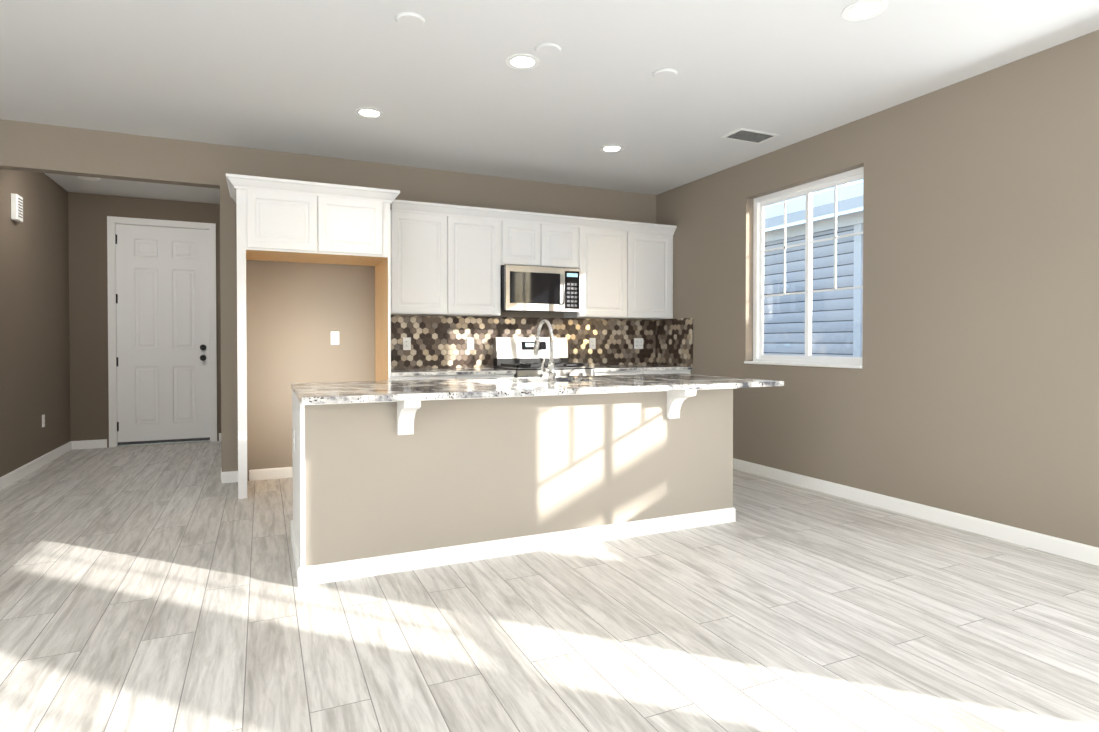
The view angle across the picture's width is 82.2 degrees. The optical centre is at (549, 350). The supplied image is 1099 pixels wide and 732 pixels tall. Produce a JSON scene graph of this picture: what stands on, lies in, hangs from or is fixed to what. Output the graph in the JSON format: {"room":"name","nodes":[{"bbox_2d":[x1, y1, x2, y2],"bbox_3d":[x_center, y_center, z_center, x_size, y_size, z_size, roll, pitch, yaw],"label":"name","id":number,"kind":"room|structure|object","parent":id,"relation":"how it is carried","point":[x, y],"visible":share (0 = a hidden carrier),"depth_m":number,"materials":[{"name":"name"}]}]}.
{"room":"kitchen","nodes":[
{"label":"kitchen","id":0,"kind":"room"},
{"bbox_2d":[0,169,69,476],"bbox_3d":[-4.702,-0.297,5.665,0.120,2.740,2.480,0,1,-25],"label":"wall","id":1,"kind":"structure","parent":0,"point":[34,327],"depth_m":5.65,"materials":[{"name":"brown paint"}]},
{"bbox_2d":[11,194,22,221],"bbox_3d":[-4.410,-1.177,5.216,0.046,0.210,0.140,0,1,-25],"label":"door chime","id":2,"kind":"object","parent":1,"relation":"attached to","point":[16,207],"visible":0.98,"depth_m":5.17,"materials":[{"name":"white plastic"}]},
{"bbox_2d":[0,441,71,489],"bbox_3d":[-4.615,1.028,5.650,0.013,0.090,2.350,0,1,-25],"label":"baseboard","id":3,"kind":"structure","parent":1,"relation":"attached to","point":[24,470],"depth_m":5.59,"materials":[{"name":"white wood"}]},
{"bbox_2d":[42,414,44,426],"bbox_3d":[-4.721,0.660,5.877,0.008,0.115,0.070,0,1,-25],"label":"electrical outlet","id":4,"kind":"object","parent":1,"relation":"attached to","point":[43,420],"visible":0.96,"depth_m":5.87,"materials":[{"name":"white plastic"}]},
{"bbox_2d":[68,192,220,446],"bbox_3d":[-4.426,-0.315,7.083,1.560,2.740,0.130,0,1,-25],"label":"wall","id":5,"kind":"structure","parent":0,"point":[88,214],"depth_m":6.79,"materials":[{"name":"brown paint"}]},
{"bbox_2d":[72,439,106,449],"bbox_3d":[-4.949,1.014,6.782,0.305,0.090,0.013,0,1,-25],"label":"baseboard","id":6,"kind":"structure","parent":5,"relation":"attached to","point":[84,444],"depth_m":6.78,"materials":[{"name":"white wood"}]},
{"bbox_2d":[107,216,216,447],"bbox_3d":[-4.345,-0.200,7.112,1.040,2.510,0.146,0,1,-25],"label":"door frame","id":7,"kind":"structure","parent":5,"relation":"attached to","point":[112,221],"depth_m":6.93,"materials":[{"name":"white wood"}]},
{"bbox_2d":[115,224,209,444],"bbox_3d":[-4.329,-0.171,7.067,0.903,2.420,0.106,0,1,-25],"label":"entry door","id":8,"kind":"structure","parent":5,"relation":"in","point":[163,339],"depth_m":7.07,"materials":[{"name":"white wood"}]},
{"bbox_2d":[0,119,655,480],"bbox_3d":[-2.816,-0.290,5.098,9.080,2.740,0.120,0,1,-25],"label":"wall","id":9,"kind":"structure","parent":0,"point":[297,313],"depth_m":5.29,"materials":[{"name":"beige paint"}]},
{"bbox_2d":[221,468,227,482],"bbox_3d":[-3.219,1.020,6.287,0.040,0.090,2.350,0,1,-25],"label":"baseboard","id":10,"kind":"structure","parent":9,"relation":"attached to","point":[224,475],"depth_m":5.12,"materials":[{"name":"white wood"}]},
{"bbox_2d":[249,467,292,480],"bbox_3d":[-2.015,1.031,5.407,1.016,0.090,0.013,0,1,-25],"label":"baseboard","id":11,"kind":"structure","parent":9,"relation":"attached to","point":[283,472],"depth_m":5.26,"materials":[{"name":"white wood"}]},
{"bbox_2d":[331,331,338,344],"bbox_3d":[-1.861,-0.105,5.464,0.070,0.115,0.008,0,1,-25],"label":"electrical outlet","id":12,"kind":"object","parent":9,"relation":"attached to","point":[334,337],"visible":1,"depth_m":5.46,"materials":[{"name":"white plastic"}]},
{"bbox_2d":[390,199,449,315],"bbox_3d":[-1.215,-0.794,5.574,0.550,0.956,0.327,0,1,-25],"label":"upper cabinet","id":13,"kind":"object","parent":9,"relation":"attached to","point":[447,260],"depth_m":5.44,"materials":[{"name":"white wood"}]},
{"bbox_2d":[442,205,501,316],"bbox_3d":[-0.736,-0.797,5.793,0.503,0.956,0.327,0,1,-25],"label":"upper cabinet","id":14,"kind":"object","parent":9,"relation":"attached to","point":[475,232],"depth_m":5.65,"materials":[{"name":"white wood"}]},
{"bbox_2d":[502,209,541,265],"bbox_3d":[-0.327,-1.030,5.976,0.395,0.494,0.327,0,1,-25],"label":"upper cabinet","id":15,"kind":"object","parent":9,"relation":"attached to","point":[521,230],"depth_m":5.83,"materials":[{"name":"white wood"}]},
{"bbox_2d":[501,264,579,312],"bbox_3d":[-0.121,-0.572,6.007,0.764,0.416,0.417,0,1,-25],"label":"microwave","id":16,"kind":"object","parent":15,"relation":"attached to","point":[524,288],"visible":1,"depth_m":5.84,"materials":[{"name":"grey metal"}]},
{"bbox_2d":[391,315,692,368],"bbox_3d":[-0.053,-0.076,5.938,2.957,0.488,0.649,0,1,-25],"label":"backsplash","id":17,"kind":"structure","parent":9,"relation":"attached to","point":[438,341],"depth_m":6.25,"materials":[{"name":"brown tile"}]},
{"bbox_2d":[403,337,410,349],"bbox_3d":[-1.292,-0.058,5.713,0.070,0.115,0.008,0,1,-25],"label":"electrical outlet","id":18,"kind":"object","parent":17,"relation":"attached to","point":[406,343],"visible":1,"depth_m":5.71,"materials":[{"name":"white plastic"}]},
{"bbox_2d":[467,338,473,349],"bbox_3d":[-0.747,-0.061,5.962,0.070,0.115,0.008,0,1,-25],"label":"electrical outlet","id":19,"kind":"object","parent":17,"relation":"attached to","point":[470,343],"visible":1,"depth_m":5.96,"materials":[{"name":"white plastic"}]},
{"bbox_2d":[589,338,595,348],"bbox_3d":[0.445,-0.068,6.506,0.070,0.115,0.008,0,1,-25],"label":"electrical outlet","id":20,"kind":"object","parent":17,"relation":"attached to","point":[592,343],"visible":1,"depth_m":6.50,"materials":[{"name":"white plastic"}]},
{"bbox_2d":[634,338,642,348],"bbox_3d":[0.954,-0.070,6.739,0.115,0.115,0.008,0,1,-25],"label":"electrical outlet","id":21,"kind":"object","parent":17,"relation":"attached to","point":[638,343],"visible":1,"depth_m":6.74,"materials":[{"name":"white plastic"}]},
{"bbox_2d":[542,213,581,270],"bbox_3d":[0.032,-1.032,6.140,0.395,0.494,0.327,0,1,-25],"label":"upper cabinet","id":22,"kind":"object","parent":9,"relation":"attached to","point":[561,234],"depth_m":6.00,"materials":[{"name":"white wood"}]},
{"bbox_2d":[564,217,629,318],"bbox_3d":[0.464,-0.803,6.340,0.555,0.956,0.327,0,1,-25],"label":"upper cabinet","id":23,"kind":"object","parent":9,"relation":"attached to","point":[605,273],"depth_m":6.20,"materials":[{"name":"white wood"}]},
{"bbox_2d":[630,221,676,319],"bbox_3d":[0.971,-0.806,6.572,0.559,0.956,0.327,0,1,-25],"label":"upper cabinet","id":24,"kind":"object","parent":9,"relation":"attached to","point":[651,245],"depth_m":6.42,"materials":[{"name":"white wood"}]},
{"bbox_2d":[0,441,1098,731],"bbox_3d":[-1.430,1.177,2.021,9.030,0.120,12.400,0,1,-25],"label":"floor","id":25,"kind":"structure","parent":0,"point":[150,589],"depth_m":2.55,"materials":[{"name":"grey wood"}]},
{"bbox_2d":[226,173,399,498],"bbox_3d":[-1.889,-0.092,5.069,1.230,2.345,0.703,0,1,-25],"label":"surround","id":26,"kind":"object","parent":25,"relation":"on","point":[283,220],"visible":1,"depth_m":4.78,"materials":[{"name":"white wood"}]},
{"bbox_2d":[391,369,458,380],"bbox_3d":[-1.156,0.640,5.450,0.539,0.870,0.619,0,1,-25],"label":"base cabinet","id":27,"kind":"object","parent":25,"relation":"on","point":[432,374],"depth_m":5.18,"materials":[{"name":"white"}]},
{"bbox_2d":[443,369,515,378],"bbox_3d":[-0.670,0.638,5.671,0.529,0.870,0.619,0,1,-25],"label":"base cabinet","id":28,"kind":"object","parent":25,"relation":"on","point":[463,373],"depth_m":5.40,"materials":[{"name":"white"}]},
{"bbox_2d":[290,385,757,586],"bbox_3d":[-0.144,0.660,3.809,2.600,0.870,1.085,0,1,-25],"label":"kitchen island","id":29,"kind":"object","parent":25,"relation":"on","point":[393,476],"depth_m":3.36,"materials":[{"name":"beige paint"}]},
{"bbox_2d":[293,429,295,451],"bbox_3d":[-1.362,0.481,3.363,0.008,0.115,0.070,0,1,-25],"label":"electrical outlet","id":30,"kind":"object","parent":29,"relation":"attached to","point":[294,443],"visible":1,"depth_m":3.33,"materials":[{"name":"white plastic"}]},
{"bbox_2d":[291,373,783,400],"bbox_3d":[-0.038,0.210,3.849,2.810,0.030,1.090,0,1,-25],"label":"island countertop","id":31,"kind":"structure","parent":29,"relation":"on","point":[314,391],"depth_m":3.54,"materials":[{"name":"grey stone"}]},
{"bbox_2d":[533,319,555,382],"bbox_3d":[-0.052,0.004,3.818,0.114,0.381,0.329,0,1,-25],"label":"faucet","id":32,"kind":"object","parent":31,"relation":"on","point":[550,370],"visible":1,"depth_m":3.74,"materials":[{"name":"silver metal"}]},
{"bbox_2d":[493,337,592,376],"bbox_3d":[-0.055,0.475,5.893,0.750,1.190,0.683,0,1,-25],"label":"range","id":33,"kind":"object","parent":25,"relation":"on","point":[513,353],"visible":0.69,"depth_m":6.01,"materials":[{"name":"silver metal"}]},
{"bbox_2d":[593,366,646,375],"bbox_3d":[0.522,0.631,6.216,0.539,0.870,0.619,0,1,-25],"label":"base cabinet","id":34,"kind":"object","parent":25,"relation":"on","point":[608,371],"depth_m":5.93,"materials":[{"name":"white"}]},
{"bbox_2d":[611,365,692,373],"bbox_3d":[1.028,0.628,6.447,0.573,0.870,0.619,0,1,-25],"label":"base cabinet","id":35,"kind":"object","parent":25,"relation":"on","point":[651,369],"depth_m":6.16,"materials":[{"name":"white"}]},
{"bbox_2d":[0,0,1098,203],"bbox_3d":[-1.408,-1.683,1.996,9.080,0.120,12.400,0,1,-25],"label":"ceiling","id":36,"kind":"structure","parent":0,"point":[444,87],"depth_m":3.74,"materials":[{"name":"white paint"}]},
{"bbox_2d":[77,176,99,180],"bbox_3d":[-4.356,-1.646,5.950,0.260,0.050,0.260,0,1,-25],"label":"ceiling lamp","id":37,"kind":"object","parent":36,"relation":"attached to","point":[89,178],"visible":0.31,"depth_m":5.95,"materials":[{"name":"white plastic"}]},
{"bbox_2d":[355,107,383,117],"bbox_3d":[-1.252,-1.648,4.377,0.196,0.006,0.196,0,1,-25],"label":"recessed light","id":38,"kind":"object","parent":36,"relation":"in","point":[366,112],"visible":1,"depth_m":4.37,"materials":[{"name":"white plastic"}]},
{"bbox_2d":[395,12,425,27],"bbox_3d":[-0.688,-1.630,3.117,0.150,0.012,0.150,0,1,-25],"label":"cover plate","id":39,"kind":"object","parent":36,"relation":"attached to","point":[410,19],"depth_m":3.10,"materials":[{"name":"white paint"}]},
{"bbox_2d":[505,54,539,69],"bbox_3d":[-0.152,-1.639,3.582,0.196,0.006,0.196,0,1,-25],"label":"recessed light","id":40,"kind":"object","parent":36,"relation":"in","point":[522,61],"visible":1,"depth_m":3.57,"materials":[{"name":"white plastic"}]},
{"bbox_2d":[535,42,561,55],"bbox_3d":[-0.006,-1.634,3.429,0.150,0.012,0.150,0,1,-25],"label":"cover plate","id":41,"kind":"object","parent":36,"relation":"attached to","point":[548,49],"depth_m":3.41,"materials":[{"name":"white paint"}]},
{"bbox_2d":[600,145,623,152],"bbox_3d":[0.513,-1.658,5.182,0.196,0.006,0.196,0,1,-25],"label":"recessed light","id":42,"kind":"object","parent":36,"relation":"in","point":[611,148],"visible":0.94,"depth_m":5.18,"materials":[{"name":"white plastic"}]},
{"bbox_2d":[652,68,677,79],"bbox_3d":[0.686,-1.638,3.744,0.150,0.012,0.150,0,1,-25],"label":"cover plate","id":43,"kind":"object","parent":36,"relation":"attached to","point":[665,74],"depth_m":3.73,"materials":[{"name":"white paint"}]},
{"bbox_2d":[721,128,778,143],"bbox_3d":[1.549,-1.653,4.864,0.380,0.009,0.220,0,1,-25],"label":"ceiling vent","id":44,"kind":"object","parent":36,"relation":"in","point":[749,135],"visible":1,"depth_m":4.84,"materials":[{"name":"white plastic"}]},
{"bbox_2d":[842,0,886,20],"bbox_3d":[1.510,-1.632,3.022,0.196,0.006,0.196,0,1,-25],"label":"recessed light","id":45,"kind":"object","parent":36,"relation":"in","point":[862,10],"visible":1,"depth_m":3.02,"materials":[{"name":"white plastic"}]},
{"bbox_2d":[656,30,1098,547],"bbox_3d":[3.180,-0.260,2.597,0.150,2.740,9.650,0,1,-25],"label":"wall","id":46,"kind":"structure","parent":0,"point":[970,387],"depth_m":3.91,"materials":[{"name":"beige paint"}]},
{"bbox_2d":[744,361,861,368],"bbox_3d":[2.015,0.114,5.052,0.103,0.021,1.193,0,1,-25],"label":"window sill","id":47,"kind":"structure","parent":46,"relation":"attached to","point":[807,364],"depth_m":4.94,"materials":[{"name":"white wood"}]},
{"bbox_2d":[753,167,863,364],"bbox_3d":[2.092,-0.608,5.078,0.065,1.465,1.195,0,1,-25],"label":"window","id":48,"kind":"structure","parent":46,"relation":"in","point":[807,190],"depth_m":5.08,"materials":[{"name":"white plastic"}]},
{"bbox_2d":[733,458,1098,565],"bbox_3d":[3.225,1.069,2.317,0.013,0.090,8.675,0,1,-25],"label":"baseboard","id":49,"kind":"structure","parent":46,"relation":"attached to","point":[1089,554],"depth_m":3.97,"materials":[{"name":"white wood"}]},
{"label":"outside","id":50,"kind":"structure","parent":0,"visible":0},
{"bbox_3d":[7.103,1.572,6.582,10.260,0.020,30.000,0,1,-25],"label":"ground","id":51,"kind":"structure","parent":50,"visible":0},
{"bbox_2d":[764,182,862,356],"bbox_3d":[7.704,-1.327,10.119,5.200,5.690,20.800,0,1,-25],"label":"window glass","id":52,"kind":"object","parent":51,"relation":"on","point":[846,246],"depth_m":11.23,"materials":[{"name":"clear glass"}]}
]}

